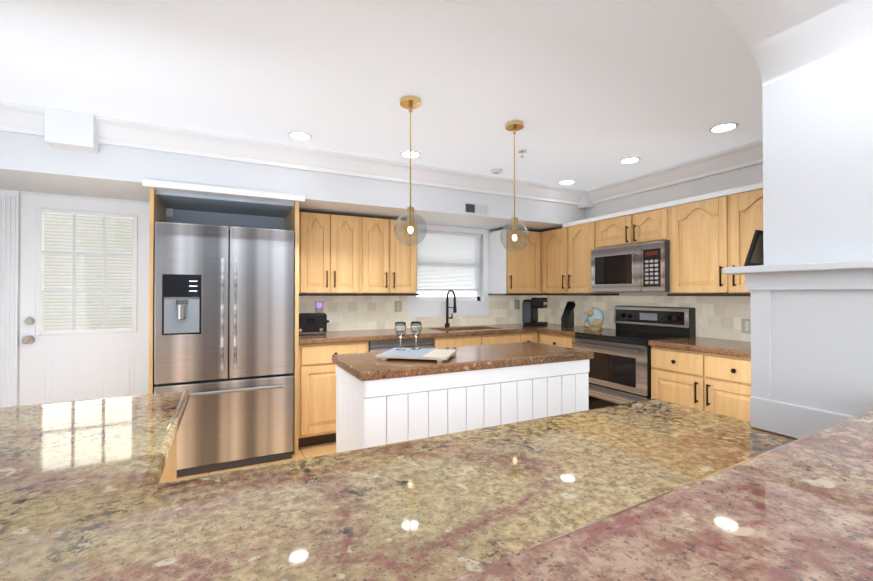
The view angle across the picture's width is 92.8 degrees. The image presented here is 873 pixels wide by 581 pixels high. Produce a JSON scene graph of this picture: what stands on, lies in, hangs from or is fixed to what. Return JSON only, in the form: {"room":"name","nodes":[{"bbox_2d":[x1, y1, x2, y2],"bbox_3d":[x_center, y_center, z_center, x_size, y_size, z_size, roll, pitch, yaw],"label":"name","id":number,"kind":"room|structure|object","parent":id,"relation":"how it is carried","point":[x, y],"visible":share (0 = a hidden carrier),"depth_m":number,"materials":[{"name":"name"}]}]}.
{"room":"kitchen","nodes":[
{"label":"kitchen","id":0,"kind":"room"},
{"bbox_2d":[177,442,335,479],"bbox_3d":[1.477,1.332,0.797,6.800,0.080,8.600,0,-1,-27],"label":"floor","id":1,"kind":"structure","parent":0,"point":[316,450],"depth_m":3.30,"materials":[{"name":"wood"}]},
{"bbox_2d":[152,410,183,485],"bbox_3d":[-1.371,0.856,0.849,1.349,0.874,0.880,0,-1,-27],"label":"base cabinet","id":2,"kind":"object","parent":1,"relation":"on","point":[167,472],"depth_m":1.27,"materials":[{"name":"brown wood"}]},
{"bbox_2d":[0,391,183,509],"bbox_3d":[-1.372,0.398,0.875,1.367,0.041,0.880,0,-1,-27],"label":"countertop","id":3,"kind":"structure","parent":2,"relation":"on","point":[50,452],"depth_m":1.02,"materials":[{"name":"beige stone"}]},
{"bbox_2d":[0,399,759,580],"bbox_3d":[-0.347,0.395,0.506,2.868,0.041,0.700,0,-1,-27],"label":"countertop","id":4,"kind":"structure","parent":2,"relation":"on","point":[190,529],"depth_m":0.76,"materials":[{"name":"beige stone"}]},
{"bbox_2d":[200,409,872,580],"bbox_3d":[-0.122,0.233,-0.013,2.804,0.041,0.608,0,-1,-27],"label":"countertop","id":5,"kind":"structure","parent":2,"relation":"on","point":[761,505],"depth_m":0.47,"materials":[{"name":"beige stone"}]},
{"bbox_2d":[142,179,304,454],"bbox_3d":[-1.689,0.281,3.392,1.070,2.068,0.737,0,-1,-27],"label":"enclosure","id":6,"kind":"object","parent":1,"relation":"on","point":[177,202],"visible":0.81,"depth_m":3.33,"materials":[{"name":"brown wood"}]},
{"bbox_2d":[154,221,293,477],"bbox_3d":[-1.662,0.424,3.324,0.910,1.780,0.782,0,-1,-27],"label":"fridge","id":7,"kind":"object","parent":1,"relation":"on","point":[224,326],"visible":0.94,"depth_m":3.02,"materials":[{"name":"grey metal"}]},
{"bbox_2d":[298,339,369,447],"bbox_3d":[-1.002,0.882,3.797,0.597,0.874,0.619,0,-1,-27],"label":"base cabinet","id":8,"kind":"object","parent":1,"relation":"on","point":[317,371],"depth_m":3.47,"materials":[{"name":"brown wood"}]},
{"bbox_2d":[299,323,560,342],"bbox_3d":[0.125,0.430,4.364,3.121,0.040,0.624,0,-1,-27],"label":"countertop","id":9,"kind":"structure","parent":8,"relation":"on","point":[383,332],"depth_m":4.09,"materials":[{"name":"brown stone"}]},
{"bbox_2d":[299,313,328,334],"bbox_3d":[-1.144,0.308,3.824,0.306,0.192,0.184,0,-1,-19],"label":"toaster","id":10,"kind":"object","parent":9,"relation":"on","point":[312,323],"visible":0.79,"depth_m":3.75,"materials":[{"name":"black metal"}]},
{"bbox_2d":[445,290,456,326],"bbox_3d":[0.173,0.203,4.561,0.092,0.416,0.217,0,-1,-27],"label":"faucet","id":11,"kind":"object","parent":9,"relation":"on","point":[447,323],"visible":1,"depth_m":4.61,"materials":[{"name":"black metal"}]},
{"bbox_2d":[462,327,489,330],"bbox_3d":[0.308,0.545,4.436,0.740,0.212,0.410,0,-1,-27],"label":"sink","id":12,"kind":"object","parent":9,"relation":"in","point":[463,328],"depth_m":4.68,"materials":[{"name":"silver metal"}]},
{"bbox_2d":[522,298,547,325],"bbox_3d":[1.173,0.252,4.952,0.248,0.325,0.210,0,-1,38],"label":"coffee maker","id":13,"kind":"object","parent":9,"relation":"on","point":[530,311],"visible":1,"depth_m":4.90,"materials":[{"name":"black plastic"}]},
{"bbox_2d":[561,301,575,327],"bbox_3d":[1.478,0.268,4.644,0.090,0.286,0.188,0,-1,43],"label":"knife block","id":14,"kind":"object","parent":9,"relation":"on","point":[567,319],"visible":1,"depth_m":4.60,"materials":[{"name":"black"}]},
{"bbox_2d":[370,335,441,351],"bbox_3d":[-0.448,0.884,4.075,0.791,0.874,0.619,0,-1,-27],"label":"base cabinet","id":15,"kind":"object","parent":1,"relation":"on","point":[423,341],"depth_m":3.82,"materials":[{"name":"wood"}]},
{"bbox_2d":[369,338,433,351],"bbox_3d":[-0.430,0.885,4.057,0.640,0.872,0.650,0,-1,-27],"label":"dishwasher","id":16,"kind":"object","parent":15,"relation":"in","point":[375,344],"depth_m":3.77,"materials":[{"name":"grey metal"}]},
{"bbox_2d":[336,361,588,452],"bbox_3d":[0.186,0.876,2.604,1.498,0.864,0.588,0,-1,-27],"label":"kitchen island","id":17,"kind":"object","parent":1,"relation":"on","point":[395,395],"depth_m":2.27,"materials":[{"name":"white wood"}]},
{"bbox_2d":[332,342,593,380],"bbox_3d":[0.186,0.419,2.607,1.542,0.050,0.628,0,-1,-27],"label":"island countertop","id":18,"kind":"structure","parent":17,"relation":"on","point":[393,364],"depth_m":2.36,"materials":[{"name":"brown stone"}]},
{"bbox_2d":[376,348,456,361],"bbox_3d":[-0.107,0.377,2.434,0.510,0.028,0.498,0,-1,-27],"label":"tray","id":19,"kind":"object","parent":18,"relation":"on","point":[395,354],"depth_m":2.34,"materials":[{"name":"wood"}]},
{"bbox_2d":[442,331,529,346],"bbox_3d":[0.332,0.888,4.467,1.086,0.874,0.619,0,-1,-27],"label":"base cabinet","id":20,"kind":"object","parent":1,"relation":"on","point":[491,337],"depth_m":4.21,"materials":[{"name":"brown wood"}]},
{"bbox_2d":[530,331,537,342],"bbox_3d":[0.836,0.890,4.720,0.310,0.874,0.619,0,-1,-27],"label":"base cabinet","id":21,"kind":"object","parent":1,"relation":"on","point":[533,334],"depth_m":4.51,"materials":[{"name":"brown wood"}]},
{"bbox_2d":[538,331,576,348],"bbox_3d":[1.503,0.887,4.404,0.619,0.874,0.584,0,-1,-27],"label":"base cabinet","id":22,"kind":"object","parent":1,"relation":"on","point":[555,338],"depth_m":4.25,"materials":[{"name":"brown wood"}]},
{"bbox_2d":[538,327,615,334],"bbox_3d":[1.507,0.430,4.394,0.624,0.040,0.560,0,-1,-27],"label":"countertop","id":23,"kind":"structure","parent":22,"relation":"on","point":[565,331],"depth_m":4.32,"materials":[{"name":"brown stone"}]},
{"bbox_2d":[583,307,603,329],"bbox_3d":[1.635,0.291,4.327,0.140,0.235,0.250,0,-1,-27],"label":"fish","id":24,"kind":"object","parent":23,"relation":"on","point":[593,316],"visible":1,"depth_m":4.27},
{"bbox_2d":[572,306,695,409],"bbox_3d":[1.754,0.737,3.774,0.713,1.164,0.758,0,-1,-27],"label":"range","id":25,"kind":"object","parent":1,"relation":"on","point":[620,368],"visible":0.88,"depth_m":3.63,"materials":[{"name":"silver metal"}]},
{"bbox_2d":[648,343,750,421],"bbox_3d":[2.180,0.875,3.052,0.621,0.874,0.900,0,-1,-27],"label":"base cabinet","id":26,"kind":"object","parent":1,"relation":"on","point":[707,368],"depth_m":2.96,"materials":[{"name":"brown wood"}]},
{"bbox_2d":[650,335,750,354],"bbox_3d":[2.245,0.417,2.924,0.624,0.040,1.198,0,-1,-27],"label":"countertop","id":27,"kind":"structure","parent":26,"relation":"on","point":[735,346],"depth_m":3.10,"materials":[{"name":"brown stone"}]},
{"bbox_2d":[18,191,538,379],"bbox_3d":[-0.394,0.111,4.535,6.800,2.430,0.140,0,-1,-27],"label":"wall","id":28,"kind":"structure","parent":0,"point":[481,250],"depth_m":3.46,"materials":[{"name":"white paint"}]},
{"bbox_2d":[0,189,149,407],"bbox_3d":[-2.788,0.290,3.316,1.025,2.049,0.167,0,-1,-27],"label":"door frame","id":29,"kind":"structure","parent":28,"relation":"attached to","point":[10,233],"depth_m":3.06,"materials":[{"name":"white wood"}]},
{"bbox_2d":[19,194,149,405],"bbox_3d":[-2.744,0.297,3.272,0.810,2.034,0.121,0,-1,-27],"label":"entry door","id":30,"kind":"structure","parent":28,"relation":"in","point":[62,365],"depth_m":3.26,"materials":[{"name":"white wood"}]},
{"bbox_2d":[299,212,370,292],"bbox_3d":[-1.029,-0.330,3.946,0.676,0.724,0.348,0,-1,-27],"label":"upper cabinet","id":31,"kind":"object","parent":28,"relation":"attached to","point":[335,250],"depth_m":3.80,"materials":[{"name":"brown wood"}]},
{"bbox_2d":[371,218,416,293],"bbox_3d":[-0.560,-0.328,4.181,0.660,0.724,0.348,0,-1,-27],"label":"upper cabinet","id":32,"kind":"object","parent":28,"relation":"attached to","point":[393,263],"depth_m":4.05,"materials":[{"name":"brown wood"}]},
{"bbox_2d":[299,295,543,330],"bbox_3d":[-0.013,0.236,4.641,3.121,0.352,0.012,0,-1,-27],"label":"backsplash","id":33,"kind":"structure","parent":28,"relation":"attached to","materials":[{"name":"beige tile"}]},
{"bbox_2d":[315,301,322,312],"bbox_3d":[-1.143,0.169,4.055,0.080,0.115,0.022,0,-1,-27],"label":"electrical outlet plate","id":34,"kind":"object","parent":33,"relation":"attached to","point":[318,304],"depth_m":4.05,"materials":[{"name":"beige"}]},
{"bbox_2d":[395,301,401,311],"bbox_3d":[-0.409,0.172,4.431,0.080,0.115,0.007,0,-1,-27],"label":"electrical outlet plate","id":35,"kind":"object","parent":33,"relation":"attached to","point":[398,304],"depth_m":4.43,"materials":[{"name":"beige plastic"}]},
{"bbox_2d":[406,224,488,316],"bbox_3d":[0.118,-0.212,4.784,1.052,1.019,0.159,0,-1,-27],"label":"kitchen window","id":36,"kind":"structure","parent":28,"relation":"in","point":[477,297],"depth_m":4.79,"materials":[{"name":"white"}]},
{"bbox_2d":[417,230,480,290],"bbox_3d":[0.146,-0.324,4.767,0.850,0.673,0.038,0,-1,-27],"label":"window blind","id":37,"kind":"object","parent":36,"relation":"attached to","point":[458,246],"visible":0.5,"depth_m":4.76,"materials":[{"name":"white"}]},
{"bbox_2d":[489,229,534,293],"bbox_3d":[0.929,-0.321,4.929,0.523,0.724,0.348,0,-1,-27],"label":"upper cabinet","id":38,"kind":"object","parent":28,"relation":"attached to","point":[510,272],"depth_m":4.77,"materials":[{"name":"brown wood"}]},
{"bbox_2d":[514,300,519,308],"bbox_3d":[0.994,0.179,5.135,0.080,0.115,0.007,0,-1,-27],"label":"electrical outlet plate","id":39,"kind":"object","parent":28,"relation":"attached to","point":[516,302],"depth_m":5.13,"materials":[{"name":"beige plastic"}]},
{"bbox_2d":[0,0,762,189],"bbox_3d":[1.477,-1.178,0.820,6.800,0.080,8.600,0,-1,-27],"label":"ceiling","id":40,"kind":"structure","parent":0,"point":[590,94],"depth_m":2.18,"materials":[{"name":"white paint"}]},
{"bbox_2d":[0,131,584,231],"bbox_3d":[-0.764,-0.920,3.889,5.150,0.379,0.699,0,-1,-27],"label":"soffit beam","id":41,"kind":"structure","parent":40,"relation":"attached to","point":[33,163],"depth_m":3.21,"materials":[{"name":"white paint"}]},
{"bbox_2d":[0,101,587,208],"bbox_3d":[-0.579,-1.006,3.521,5.150,0.215,0.125,0,-1,-27],"label":"crown molding","id":42,"kind":"structure","parent":41,"relation":"attached to","point":[68,129],"depth_m":3.08,"materials":[{"name":"white paint"}]},
{"bbox_2d":[464,202,488,215],"bbox_3d":[0.396,-0.794,4.073,0.290,0.110,0.009,0,-1,-27],"label":"air vent grille","id":43,"kind":"object","parent":41,"relation":"attached to","point":[476,208],"visible":1,"depth_m":4.07,"materials":[{"name":"white"}]},
{"bbox_2d":[288,131,311,140],"bbox_3d":[-0.986,-1.115,3.007,0.170,0.008,0.170,0,-1,-27],"label":"recessed light","id":44,"kind":"object","parent":40,"relation":"in","point":[300,135],"visible":1,"depth_m":2.99,"materials":[{"name":"white"}]},
{"bbox_2d":[400,150,420,157],"bbox_3d":[-0.213,-1.111,3.406,0.170,0.008,0.170,0,-1,-27],"label":"recessed light","id":45,"kind":"object","parent":40,"relation":"in","point":[414,154],"visible":0.96,"depth_m":3.40,"materials":[{"name":"white"}]},
{"bbox_2d":[394,95,426,245],"bbox_3d":[-0.154,-0.692,2.459,0.196,0.863,0.196,0,-1,-27],"label":"pendant light","id":46,"kind":"object","parent":40,"relation":"hanging from","point":[410,102],"visible":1,"depth_m":2.45,"materials":[{"name":"clear glass"}]},
{"bbox_2d":[490,168,502,173],"bbox_3d":[0.555,-1.094,3.837,0.116,0.033,0.116,0,-1,-27],"label":"smoke detector","id":47,"kind":"object","parent":40,"relation":"attached to","point":[496,170],"visible":0.98,"depth_m":3.80,"materials":[{"name":"white plastic"}]},
{"bbox_2d":[500,120,528,251],"bbox_3d":[0.526,-0.689,2.800,0.196,0.863,0.196,0,-1,-27],"label":"pendant light","id":48,"kind":"object","parent":40,"relation":"hanging from","point":[514,126],"visible":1,"depth_m":2.79,"materials":[{"name":"gold metal"}]},
{"bbox_2d":[518,149,526,157],"bbox_3d":[0.686,-1.091,3.332,0.070,0.050,0.070,0,-1,-27],"label":"sprinkler","id":49,"kind":"object","parent":40,"relation":"attached to","point":[521,151],"visible":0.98,"depth_m":3.32,"materials":[{"name":"silver metal"}]},
{"bbox_2d":[558,180,575,184],"bbox_3d":[1.337,-1.103,4.263,0.170,0.008,0.170,0,-1,-27],"label":"recessed light","id":50,"kind":"object","parent":40,"relation":"in","point":[565,182],"visible":1,"depth_m":4.25,"materials":[{"name":"white"}]},
{"bbox_2d":[619,157,640,163],"bbox_3d":[1.656,-1.110,3.561,0.170,0.008,0.170,0,-1,-27],"label":"recessed light","id":51,"kind":"object","parent":40,"relation":"in","point":[628,160],"visible":0.9,"depth_m":3.55,"materials":[{"name":"white"}]},
{"bbox_2d":[709,122,738,132],"bbox_3d":[1.974,-1.116,2.860,0.170,0.008,0.170,0,-1,-27],"label":"recessed light","id":52,"kind":"object","parent":40,"relation":"in","point":[723,127],"visible":1,"depth_m":2.85,"materials":[{"name":"white"}]},
{"bbox_2d":[585,163,762,295],"bbox_3d":[3.318,0.084,1.621,0.120,2.430,8.400,0,-1,-27],"label":"wall","id":53,"kind":"structure","parent":0,"point":[748,175],"depth_m":3.76,"materials":[{"name":"white paint"}]},
{"bbox_2d":[547,218,618,293],"bbox_3d":[1.567,-0.344,4.590,0.349,0.764,0.769,0,-1,-27],"label":"upper cabinet","id":54,"kind":"object","parent":53,"relation":"attached to","point":[568,246],"depth_m":4.46,"materials":[{"name":"brown wood"}]},
{"bbox_2d":[591,212,618,248],"bbox_3d":[1.838,-0.573,4.017,0.381,0.317,0.501,0,-1,-27],"label":"upper cabinet","id":55,"kind":"object","parent":53,"relation":"attached to","point":[604,228],"depth_m":4.05,"materials":[{"name":"brown wood"}]},
{"bbox_2d":[619,202,666,245],"bbox_3d":[1.983,-0.576,3.728,0.381,0.317,0.412,0,-1,-27],"label":"upper cabinet","id":56,"kind":"object","parent":53,"relation":"attached to","point":[646,224],"depth_m":3.68,"materials":[{"name":"brown wood"}]},
{"bbox_2d":[591,241,669,291],"bbox_3d":[1.863,-0.193,3.858,0.474,0.425,0.760,0,-1,-27],"label":"microwave","id":57,"kind":"object","parent":56,"relation":"attached to","point":[642,267],"visible":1,"depth_m":3.69,"materials":[{"name":"grey metal"}]},
{"bbox_2d":[544,295,750,341],"bbox_3d":[2.084,0.230,3.930,0.012,0.352,3.137,0,-1,-27],"label":"backsplash","id":58,"kind":"structure","parent":53,"relation":"attached to","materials":[{"name":"beige tile"}]},
{"bbox_2d":[741,319,750,333],"bbox_3d":[2.421,0.281,3.239,0.007,0.115,0.080,0,-1,-27],"label":"electrical outlet plate","id":59,"kind":"object","parent":58,"relation":"attached to","point":[746,326],"depth_m":3.24,"materials":[{"name":"beige plastic"}]},
{"bbox_2d":[588,139,762,208],"bbox_3d":[2.749,-1.030,2.509,0.110,0.185,4.680,0,-1,-27],"label":"crown molding","id":60,"kind":"structure","parent":53,"relation":"attached to","point":[748,154],"depth_m":3.65,"materials":[{"name":"white paint"}]},
{"bbox_2d":[667,182,762,293],"bbox_3d":[2.293,-0.358,3.143,0.349,0.764,0.908,0,-1,-27],"label":"upper cabinet","id":61,"kind":"object","parent":53,"relation":"attached to","point":[709,236],"depth_m":3.15,"materials":[{"name":"brown wood"}]},
{"bbox_2d":[705,0,872,438],"bbox_3d":[0.201,0.068,-0.260,3.160,2.428,2.035,0,-1,-27],"label":"column","id":62,"kind":"structure","parent":0,"point":[809,284],"depth_m":1.04,"materials":[{"name":"white paint"}]},
{"bbox_2d":[744,230,763,265],"bbox_3d":[0.961,-0.119,1.216,0.150,0.103,0.038,0,-1,-27],"label":"picture frame","id":63,"kind":"object","parent":62,"relation":"attached to","point":[755,256],"visible":0.36,"depth_m":1.19,"materials":[{"name":"black"}]},
{"label":"outside","id":64,"kind":"structure","parent":0,"visible":0},
{"bbox_2d":[43,213,132,330],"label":"window","id":65,"kind":"structure","parent":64,"point":[125,225],"depth_m":5.33,"materials":[{"name":"grey"}]},
{"bbox_2d":[417,250,474,296],"bbox_3d":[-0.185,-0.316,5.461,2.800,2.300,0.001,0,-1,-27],"label":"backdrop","id":66,"kind":"structure","parent":64,"point":[442,293],"depth_m":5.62,"materials":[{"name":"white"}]}
]}

